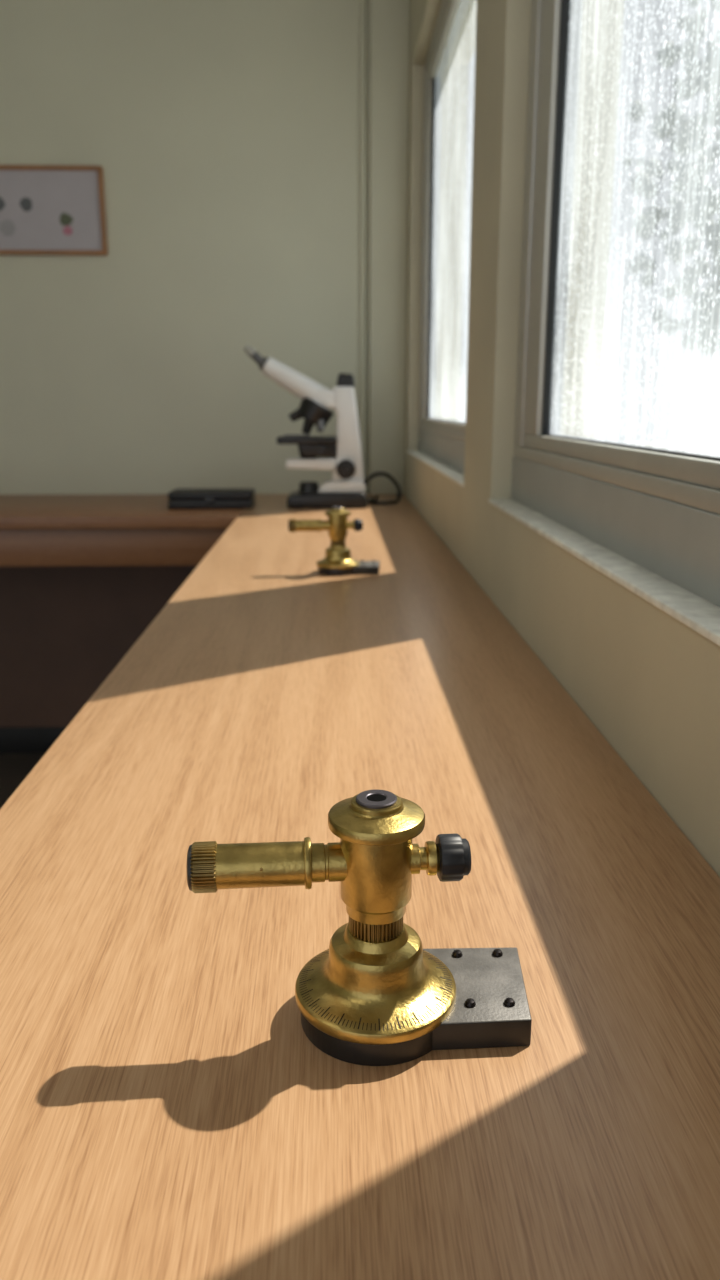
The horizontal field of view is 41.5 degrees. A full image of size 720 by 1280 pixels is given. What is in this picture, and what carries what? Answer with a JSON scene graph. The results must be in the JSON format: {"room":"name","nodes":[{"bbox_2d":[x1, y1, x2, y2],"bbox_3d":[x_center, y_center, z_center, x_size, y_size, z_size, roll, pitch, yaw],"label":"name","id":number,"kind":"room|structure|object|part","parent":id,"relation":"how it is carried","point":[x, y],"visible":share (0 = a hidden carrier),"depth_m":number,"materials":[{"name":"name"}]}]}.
{"room":"laboratory","nodes":[
{"label":"laboratory","id":0,"kind":"room"},
{"bbox_2d":[0,753,44,808],"bbox_3d":[-1.563,1.152,0.674,3.940,0.100,6.050,0,14,-2],"label":"floor","id":1,"kind":"structure","parent":0,"point":[14,768],"depth_m":3.29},
{"bbox_2d":[0,494,255,726],"bbox_3d":[-1.919,0.040,3.014,3.145,0.930,0.649,0,14,-2],"label":"lab bench","id":2,"kind":"object","parent":1,"relation":"on","point":[83,577],"depth_m":3.30,"materials":[{"name":"brown wood"}]},
{"bbox_3d":[-1.937,-0.067,3.312,3.129,0.792,0.019,0,14,-2],"label":"panel","id":3,"kind":"part","parent":2,"relation":"part of","materials":[{"name":"brown wood"}]},
{"bbox_2d":[168,488,254,508],"bbox_3d":[-0.442,-0.424,2.848,0.244,0.050,0.143,0,14,-2],"label":"instrument case","id":4,"kind":"object","parent":2,"relation":"on","point":[179,498],"visible":1,"depth_m":2.78,"materials":[{"name":"plastic"}]},
{"bbox_3d":[-0.442,-0.438,2.846,0.244,0.023,0.140,0,14,-2],"label":"lid","id":5,"kind":"part","parent":4,"relation":"part of","materials":[{"name":"black plastic"}]},
{"bbox_2d":[0,494,719,1279],"bbox_3d":[-0.033,0.489,1.203,0.507,0.930,4.499,0,14,-2],"label":"lab bench","id":6,"kind":"object","parent":1,"relation":"on","point":[169,1110],"visible":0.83,"depth_m":0.52,"materials":[{"name":"brown wood"}]},
{"bbox_2d":[244,345,400,508],"bbox_3d":[-0.092,-0.635,2.833,0.456,0.468,0.241,-7,15,-25],"label":"microscope","id":7,"kind":"object","parent":6,"relation":"on","point":[346,488],"visible":1,"depth_m":2.80,"materials":[{"name":"white metal"}]},
{"bbox_3d":[-0.115,-0.560,2.793,0.028,0.028,0.045,0,14,-2],"label":"stage knob","id":8,"kind":"part","parent":7,"relation":"part of","materials":[{"name":"black plastic"}]},
{"bbox_3d":[-0.041,-0.500,2.792,0.030,0.030,0.016,0,14,-2],"label":"fine focus knob","id":9,"kind":"part","parent":7,"relation":"part of","materials":[{"name":"black plastic"}]},
{"bbox_3d":[-0.042,-0.505,2.813,0.058,0.058,0.032,0,14,-2],"label":"coarse focus knob","id":10,"kind":"part","parent":7,"relation":"part of","materials":[{"name":"black plastic"}]},
{"bbox_3d":[-0.037,-0.612,2.836,0.098,0.280,0.068,0,14,-2],"label":"arm","id":11,"kind":"part","parent":7,"relation":"part of"},
{"bbox_2d":[288,507,379,575],"bbox_3d":[-0.046,-0.182,1.732,0.168,0.119,0.080,0,14,-2],"label":"instrument","id":12,"kind":"object","parent":6,"relation":"on","point":[337,561],"visible":1,"depth_m":1.72,"materials":[{"name":"gold metal"}]},
{"bbox_3d":[-0.018,-0.209,1.727,0.018,0.016,0.016,0,14,-2],"label":"knob stem","id":13,"kind":"part","parent":12,"relation":"part of","materials":[{"name":"gold metal"}]},
{"bbox_3d":[-0.005,-0.209,1.728,0.011,0.023,0.022,-1,14,-5],"label":"focus knob","id":14,"kind":"part","parent":12,"relation":"part of","materials":[{"name":"black plastic"}]},
{"bbox_3d":[0.007,-0.133,1.750,0.062,0.015,0.065,0,14,-2],"label":"mounting plate","id":15,"kind":"part","parent":12,"relation":"part of","materials":[{"name":"grey metal"}]},
{"bbox_2d":[186,789,531,1065],"bbox_3d":[0.002,0.132,0.465,0.168,0.119,0.080,0,14,-2],"label":"instrument","id":16,"kind":"object","parent":6,"relation":"on","point":[375,997],"visible":1,"depth_m":0.45,"materials":[{"name":"gold metal"}]},
{"bbox_2d":[356,789,396,808],"bbox_3d":[0.008,0.075,0.451,0.020,0.002,0.020,0,14,-2],"label":"washer","id":17,"kind":"object","parent":16,"relation":"in","point":[369,799],"depth_m":0.45,"materials":[{"name":"metal"}]},
{"bbox_3d":[0.030,0.106,0.461,0.018,0.016,0.016,0,14,-2],"label":"knob stem","id":18,"kind":"part","parent":16,"relation":"part of","materials":[{"name":"gold metal"}]},
{"bbox_3d":[0.043,0.106,0.462,0.011,0.023,0.022,-1,14,-5],"label":"focus knob","id":19,"kind":"part","parent":16,"relation":"part of","materials":[{"name":"black plastic"}]},
{"bbox_3d":[0.055,0.181,0.484,0.062,0.015,0.065,0,14,-2],"label":"mounting plate","id":20,"kind":"part","parent":16,"relation":"part of","materials":[{"name":"grey metal"}]},
{"bbox_2d":[0,0,369,494],"bbox_3d":[-1.655,-1.015,3.174,3.940,2.900,0.150,0,14,-2],"label":"wall","id":21,"kind":"structure","parent":0,"point":[224,135],"depth_m":3.07,"materials":[{"name":"green paint"}]},
{"bbox_2d":[0,727,65,753],"bbox_3d":[-1.937,0.367,3.419,3.130,0.100,0.022,0,14,-2],"label":"baseboard","id":22,"kind":"structure","parent":21,"relation":"attached to","point":[13,740],"depth_m":3.43,"materials":[{"name":"black"}]},
{"bbox_2d":[0,165,107,254],"bbox_3d":[-1.223,-1.362,3.012,0.820,0.262,0.021,0,14,-2],"label":"framed picture","id":23,"kind":"object","parent":21,"relation":"attached to","point":[45,209],"visible":1,"depth_m":3.02,"materials":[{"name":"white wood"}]},
{"bbox_2d":[0,197,4,210],"bbox_3d":[-1.147,-1.382,3.009,0.049,0.048,0.001,0,14,-2],"label":"print","id":24,"kind":"object","parent":23,"relation":"attached to","point":[2,204],"depth_m":3.01},
{"bbox_2d":[0,219,15,235],"bbox_3d":[-1.122,-1.313,3.026,0.053,0.052,0.001,0,14,-2],"label":"print","id":25,"kind":"object","parent":23,"relation":"attached to","point":[7,227],"depth_m":3.03},
{"bbox_2d":[20,197,31,211],"bbox_3d":[-1.059,-1.380,3.012,0.040,0.042,0.001,0,14,-2],"label":"print","id":26,"kind":"object","parent":23,"relation":"attached to","point":[26,204],"depth_m":3.01},
{"bbox_2d":[60,213,72,225],"bbox_3d":[-0.935,-1.340,3.026,0.044,0.042,0.001,0,14,-2],"label":"print","id":27,"kind":"object","parent":23,"relation":"attached to","point":[65,219],"depth_m":3.03},
{"bbox_2d":[63,225,72,234],"bbox_3d":[-0.934,-1.308,3.034,0.032,0.031,0.001,0,14,-2],"label":"print","id":28,"kind":"object","parent":23,"relation":"attached to","point":[67,230],"depth_m":3.03},
{"bbox_2d":[360,0,365,480],"bbox_3d":[0.009,-1.458,3.030,0.018,1.970,0.018,0,14,-2],"label":"trim","id":29,"kind":"structure","parent":21,"relation":"attached to","point":[362,2],"depth_m":3.04,"materials":[{"name":"green paint"}]},
{"bbox_2d":[369,0,409,494],"bbox_3d":[0.091,-1.457,3.023,0.119,1.970,0.038,0,14,-2],"label":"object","id":30,"kind":"structure","parent":21,"relation":"attached to","point":[389,19],"depth_m":3.05,"materials":[{"name":"green paint"}]},
{"bbox_2d":[404,0,719,876],"bbox_3d":[0.326,-0.300,0.297,0.166,2.900,5.900,0,14,-2],"label":"wall","id":31,"kind":"structure","parent":0,"point":[649,682],"depth_m":1.36,"materials":[{"name":"beige paint"}]},
{"bbox_2d":[407,0,465,486],"bbox_3d":[0.216,-0.997,2.306,0.088,1.127,1.320,0,14,-2],"label":"window","id":32,"kind":"structure","parent":31,"relation":"in","point":[456,476],"depth_m":2.76,"materials":[{"name":"metal"}]},
{"bbox_3d":[0.234,-1.021,2.282,0.038,1.008,1.256,0,14,-2],"label":"sash","id":33,"kind":"part","parent":32,"relation":"part of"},
{"bbox_2d":[426,78,465,423],"bbox_3d":[0.236,-1.003,2.261,0.024,0.943,1.165,0,14,-2],"label":"gasket","id":34,"kind":"object","parent":32,"relation":"attached to","point":[433,79],"visible":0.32,"depth_m":2.81,"materials":[{"name":"rubber"}]},
{"bbox_2d":[429,0,476,422],"bbox_3d":[0.232,-1.002,2.261,0.001,0.955,1.165,0,14,-2],"label":"window","id":35,"kind":"structure","parent":32,"relation":"attached to","point":[455,76],"depth_m":2.34,"materials":[{"name":"glass"}]},
{"bbox_2d":[418,430,464,473],"bbox_3d":[0.239,-0.485,2.434,0.062,0.072,1.320,0,14,-2],"label":"curb","id":36,"kind":"object","parent":31,"relation":"on","point":[451,452],"visible":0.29,"depth_m":2.38,"materials":[{"name":"grey paint"}]},
{"bbox_2d":[488,0,719,645],"bbox_3d":[0.263,-0.638,0.860,0.088,1.127,1.050,0,14,-2],"label":"window","id":37,"kind":"structure","parent":31,"relation":"in","point":[697,613],"depth_m":1.24,"materials":[{"name":"metal"}]},
{"bbox_3d":[0.281,-0.663,0.841,0.038,1.008,0.977,0,14,-2],"label":"sash","id":38,"kind":"part","parent":37,"relation":"part of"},
{"bbox_2d":[541,0,719,460],"bbox_3d":[0.282,-0.645,0.818,0.024,0.943,0.854,0,14,-2],"label":"gasket","id":39,"kind":"object","parent":37,"relation":"attached to","point":[564,3],"visible":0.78,"depth_m":1.26,"materials":[{"name":"rubber"}]},
{"bbox_2d":[549,0,719,456],"bbox_3d":[0.278,-0.644,0.818,0.001,0.955,0.854,0,14,-2],"label":"window","id":40,"kind":"structure","parent":37,"relation":"attached to","point":[636,348],"depth_m":0.94,"materials":[{"name":"glass"}]},
{"bbox_2d":[511,457,719,606],"bbox_3d":[0.286,-0.126,0.988,0.062,0.072,1.050,0,14,-2],"label":"window frame","id":41,"kind":"structure","parent":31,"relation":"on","point":[679,543],"depth_m":0.90,"materials":[{"name":"grey paint"}]}
]}

